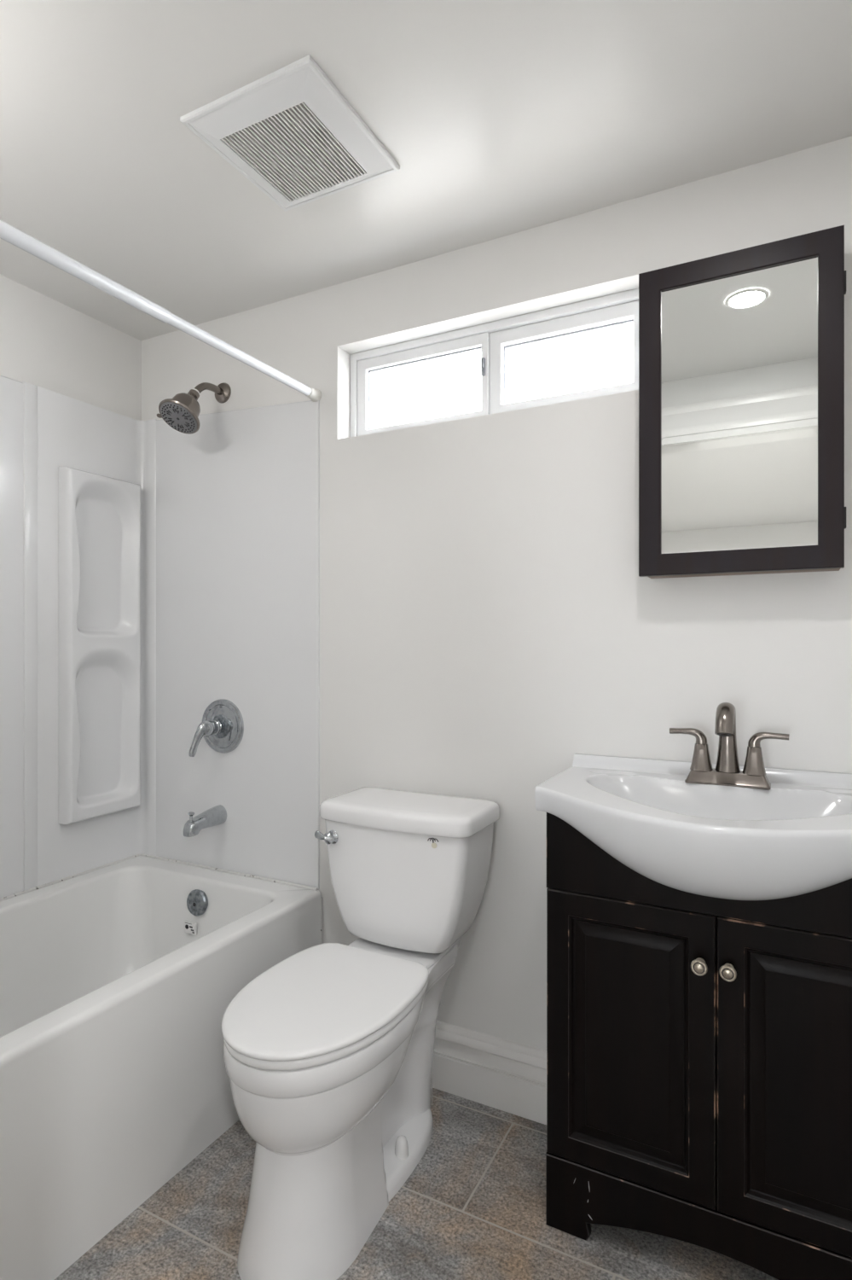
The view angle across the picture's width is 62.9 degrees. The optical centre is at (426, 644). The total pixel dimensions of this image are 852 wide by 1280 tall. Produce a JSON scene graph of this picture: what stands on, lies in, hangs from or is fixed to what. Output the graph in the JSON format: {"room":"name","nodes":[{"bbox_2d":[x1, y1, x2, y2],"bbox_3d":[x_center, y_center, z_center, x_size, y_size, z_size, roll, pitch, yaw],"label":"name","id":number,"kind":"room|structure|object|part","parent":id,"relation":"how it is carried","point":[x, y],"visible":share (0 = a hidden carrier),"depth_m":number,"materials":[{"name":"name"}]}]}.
{"room":"bathroom","nodes":[
{"label":"bathroom","id":0,"kind":"room"},
{"bbox_2d":[0,274,141,420],"bbox_3d":[-1.294,0.065,1.732,0.120,2.130,1.560,0,0,27],"label":"wall","id":1,"kind":"structure","parent":0,"point":[47,343],"depth_m":2.05,"materials":[{"name":"white paint"}]},
{"bbox_2d":[0,375,319,898],"bbox_3d":[-0.920,-0.022,1.543,0.718,1.416,1.310,0,0,27],"label":"shower surround","id":2,"kind":"object","parent":1,"relation":"attached to","point":[153,573],"visible":1,"depth_m":2.06,"materials":[{"name":"white plastic"}]},
{"bbox_3d":[-1.325,-0.021,1.536,0.005,1.414,0.925,0,0,27],"label":"panel","id":3,"kind":"part","parent":2,"relation":"part of","materials":[{"name":"white plastic"}]},
{"bbox_3d":[-0.997,-0.022,2.094,0.072,1.416,0.402,0,0,27],"label":"corner panel","id":4,"kind":"part","parent":2,"relation":"part of","materials":[{"name":"white plastic"}]},
{"bbox_2d":[183,804,226,837],"bbox_3d":[-0.658,0.519,2.061,0.054,0.069,0.136,0,0,27],"label":"tub spout","id":5,"kind":"object","parent":2,"relation":"attached to","point":[215,816],"visible":1,"depth_m":2.04,"materials":[{"name":"silver metal"}]},
{"bbox_3d":[-0.681,0.501,2.017,0.019,0.033,0.019,0,0,27],"label":"diverter knob","id":6,"kind":"part","parent":5,"relation":"part of","materials":[{"name":"silver metal"}]},
{"bbox_2d":[188,698,244,756],"bbox_3d":[-0.643,0.247,2.067,0.164,0.164,0.113,0,0,27],"label":"shower valve","id":7,"kind":"object","parent":2,"relation":"attached to","point":[222,725],"visible":1,"depth_m":2.09,"materials":[{"name":"silver metal"}]},
{"bbox_3d":[-0.666,0.276,2.045,0.025,0.104,0.059,0,0,44],"label":"lever handle","id":8,"kind":"part","parent":7,"relation":"part of","materials":[{"name":"silver metal"}]},
{"bbox_3d":[-0.593,-0.021,2.108,0.658,1.414,0.006,0,0,27],"label":"panel","id":9,"kind":"part","parent":2,"relation":"part of","materials":[{"name":"white plastic"}]},
{"bbox_2d":[54,1088,778,1279],"bbox_3d":[-0.630,1.180,-0.676,3.520,0.100,5.220,0,0,27],"label":"floor","id":10,"kind":"structure","parent":0,"point":[473,1207],"depth_m":1.35,"materials":[{"name":"tile"}]},
{"bbox_2d":[0,853,322,1279],"bbox_3d":[-0.915,0.905,1.536,0.727,0.449,1.314,0,0,27],"label":"bathtub","id":11,"kind":"object","parent":10,"relation":"on","point":[119,979],"visible":0.94,"depth_m":1.49,"materials":[{"name":"white ceramic"}]},
{"bbox_3d":[-0.667,0.752,2.031,0.075,0.075,0.024,0,0,27],"label":"overflow plate","id":12,"kind":"part","parent":11,"relation":"part of","materials":[{"name":"silver metal"}]},
{"bbox_2d":[221,786,500,1279],"bbox_3d":[-0.150,0.753,1.486,0.405,0.753,0.678,0,0,27],"label":"toilet","id":13,"kind":"object","parent":10,"relation":"on","point":[328,1050],"visible":1,"depth_m":1.37,"materials":[{"name":"white ceramic"}]},
{"bbox_3d":[-0.248,0.457,1.661,0.039,0.025,0.014,0,0,7],"label":"lever arm","id":14,"kind":"part","parent":13,"relation":"part of","materials":[{"name":"silver metal"}]},
{"bbox_3d":[-0.208,0.695,1.375,0.333,0.014,0.428,0,0,27],"label":"lid","id":15,"kind":"part","parent":13,"relation":"part of","materials":[{"name":"white plastic"}]},
{"bbox_3d":[-0.206,0.713,1.378,0.328,0.018,0.428,0,0,27],"label":"seat","id":16,"kind":"part","parent":13,"relation":"part of","materials":[{"name":"white plastic"}]},
{"bbox_3d":[-0.229,0.463,1.670,0.033,0.033,0.028,0,0,27],"label":"flush lever","id":17,"kind":"part","parent":13,"relation":"part of","materials":[{"name":"silver metal"}]},
{"bbox_3d":[-0.046,0.559,1.687,0.385,0.282,0.204,0,0,27],"label":"tank","id":18,"kind":"part","parent":13,"relation":"part of","materials":[{"name":"white ceramic"}]},
{"bbox_3d":[-0.046,0.400,1.687,0.405,0.046,0.225,0,0,27],"label":"tank lid","id":19,"kind":"part","parent":13,"relation":"part of","materials":[{"name":"white ceramic"}]},
{"bbox_2d":[546,812,851,1279],"bbox_3d":[0.563,0.724,1.323,0.614,0.813,0.297,0,0,27],"label":"vanity cabinet","id":20,"kind":"object","parent":10,"relation":"on","point":[700,1047],"visible":0.97,"depth_m":1.23,"materials":[{"name":"brown wood"}]},
{"bbox_3d":[0.374,0.732,1.292,0.305,0.513,0.016,0,0,27],"label":"door","id":21,"kind":"part","parent":20,"relation":"part of","materials":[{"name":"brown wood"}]},
{"bbox_2d":[535,753,851,900],"bbox_3d":[0.533,0.340,1.266,0.652,0.175,0.457,0,0,27],"label":"vanity sink","id":22,"kind":"object","parent":20,"relation":"in","point":[793,838],"visible":0.94,"depth_m":1.16,"materials":[{"name":"white ceramic"}]},
{"bbox_2d":[669,702,790,790],"bbox_3d":[0.587,0.195,1.361,0.220,0.166,0.120,0,0,27],"label":"sink faucet","id":23,"kind":"object","parent":22,"relation":"on","point":[727,772],"visible":1,"depth_m":1.37,"materials":[{"name":"silver metal"}]},
{"bbox_3d":[0.537,0.185,1.425,0.072,0.029,0.022,0,0,27],"label":"lever handle","id":24,"kind":"part","parent":23,"relation":"part of","materials":[{"name":"silver metal"}]},
{"bbox_3d":[0.559,0.227,1.413,0.043,0.052,0.043,0,0,27],"label":"handle stem","id":25,"kind":"part","parent":23,"relation":"part of","materials":[{"name":"silver metal"}]},
{"bbox_3d":[0.587,0.183,1.361,0.048,0.143,0.120,0,0,27],"label":"spout","id":26,"kind":"part","parent":23,"relation":"part of","materials":[{"name":"silver metal"}]},
{"bbox_3d":[0.603,0.265,1.391,0.155,0.026,0.053,0,0,27],"label":"plate","id":27,"kind":"part","parent":23,"relation":"part of","materials":[{"name":"silver metal"}]},
{"bbox_3d":[0.645,0.227,1.368,0.043,0.052,0.043,0,0,27],"label":"handle stem","id":28,"kind":"part","parent":23,"relation":"part of","materials":[{"name":"silver metal"}]},
{"bbox_3d":[0.668,0.185,1.357,0.072,0.029,0.022,0,0,27],"label":"lever handle","id":29,"kind":"part","parent":23,"relation":"part of","materials":[{"name":"silver metal"}]},
{"bbox_3d":[0.472,0.559,1.204,0.016,0.016,0.004,0,0,27],"label":"knob","id":30,"kind":"part","parent":20,"relation":"part of","materials":[{"name":"silver metal"}]},
{"bbox_3d":[0.478,0.559,1.215,0.028,0.028,0.024,0,0,27],"label":"knob","id":31,"kind":"part","parent":20,"relation":"part of","materials":[{"name":"silver metal"}]},
{"bbox_3d":[0.573,0.988,1.342,0.582,0.015,0.249,0,0,27],"label":"panel","id":32,"kind":"part","parent":20,"relation":"part of","materials":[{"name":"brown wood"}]},
{"bbox_3d":[0.630,0.762,1.452,0.582,0.465,0.006,0,0,27],"label":"panel","id":33,"kind":"part","parent":20,"relation":"part of","materials":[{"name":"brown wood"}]},
{"bbox_3d":[0.519,0.559,1.194,0.028,0.028,0.024,0,0,27],"label":"knob","id":34,"kind":"part","parent":20,"relation":"part of","materials":[{"name":"silver metal"}]},
{"bbox_3d":[0.513,0.559,1.183,0.016,0.016,0.004,0,0,27],"label":"knob","id":35,"kind":"part","parent":20,"relation":"part of","materials":[{"name":"silver metal"}]},
{"bbox_3d":[0.646,0.732,1.150,0.305,0.513,0.016,0,0,27],"label":"door","id":36,"kind":"part","parent":20,"relation":"part of","materials":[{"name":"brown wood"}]},
{"bbox_2d":[0,0,851,340],"bbox_3d":[-0.282,-1.050,1.206,2.400,0.100,1.560,0,0,27],"label":"ceiling","id":37,"kind":"structure","parent":0,"point":[498,119],"depth_m":1.31,"materials":[{"name":"white paint"}]},
{"bbox_2d":[180,54,400,211],"bbox_3d":[-0.260,-0.990,1.386,0.302,0.019,0.310,0,0,27],"label":"exhaust fan cover","id":38,"kind":"object","parent":37,"relation":"attached to","point":[290,131],"visible":1,"depth_m":1.35,"materials":[{"name":"white plastic"}]},
{"bbox_2d":[221,102,366,201],"bbox_3d":[-0.261,-0.984,1.399,0.197,0.007,0.217,0,0,27],"label":"grille","id":39,"kind":"object","parent":38,"relation":"attached to","point":[293,148],"depth_m":1.39,"materials":[{"name":"white"}]},
{"bbox_2d":[141,135,851,1051],"bbox_3d":[0.050,0.065,1.845,2.160,2.130,0.120,0,0,27],"label":"wall","id":40,"kind":"structure","parent":0,"point":[489,620],"depth_m":1.69,"materials":[{"name":"white paint"}]},
{"bbox_2d":[0,219,321,401],"bbox_3d":[-0.613,-0.702,1.378,0.037,0.037,1.318,0,0,27],"label":"shower curtain rod","id":41,"kind":"object","parent":40,"relation":"attached to","point":[8,233],"visible":1,"depth_m":1.40,"materials":[{"name":"white metal"}]},
{"bbox_2d":[157,382,231,434],"bbox_3d":[-0.678,-0.705,2.030,0.135,0.188,0.221,0,0,27],"label":"shower head","id":42,"kind":"object","parent":40,"relation":"attached to","point":[181,412],"visible":1,"depth_m":1.98},
{"bbox_3d":[-0.700,-0.644,1.972,0.109,0.064,0.093,0,0,27],"label":"plate","id":43,"kind":"part","parent":42,"relation":"part of","materials":[{"name":"grey"}]},
{"bbox_3d":[-0.647,-0.753,2.069,0.021,0.055,0.119,0,0,27],"label":"shower arm","id":44,"kind":"part","parent":42,"relation":"part of","materials":[{"name":"silver metal"}]},
{"bbox_2d":[432,1020,546,1124],"bbox_3d":[0.036,1.048,1.774,0.732,0.165,0.018,0,0,27],"label":"baseboard","id":45,"kind":"structure","parent":40,"relation":"attached to","point":[500,1073],"depth_m":1.71,"materials":[{"name":"white paint"}]},
{"bbox_2d":[350,288,639,436],"bbox_3d":[0.160,-0.699,1.815,0.824,0.258,0.069,0,0,27],"label":"window","id":46,"kind":"structure","parent":40,"relation":"in","point":[494,339],"depth_m":1.79,"materials":[{"name":"white plastic"}]},
{"bbox_3d":[-0.013,-0.699,1.896,0.401,0.217,0.020,0,0,27],"label":"sliding sash","id":47,"kind":"part","parent":46,"relation":"part of","materials":[{"name":"white plastic"}]},
{"bbox_3d":[0.342,-0.699,1.730,0.382,0.217,0.038,0,0,27],"label":"fixed sash","id":48,"kind":"part","parent":46,"relation":"part of","materials":[{"name":"white plastic"}]},
{"bbox_2d":[639,224,846,578],"bbox_3d":[0.639,-0.468,1.426,0.380,0.643,0.078,0,0,27],"label":"upper cabinet","id":49,"kind":"object","parent":40,"relation":"attached to","point":[741,352],"visible":1,"depth_m":1.39,"materials":[{"name":"brown wood"}]},
{"bbox_2d":[661,256,818,553],"bbox_3d":[0.624,-0.467,1.399,0.288,0.553,0.004,0,0,27],"label":"mirror glass","id":50,"kind":"object","parent":49,"relation":"attached to","point":[740,343],"depth_m":1.39,"materials":[{"name":"silver mirror"}]}
]}

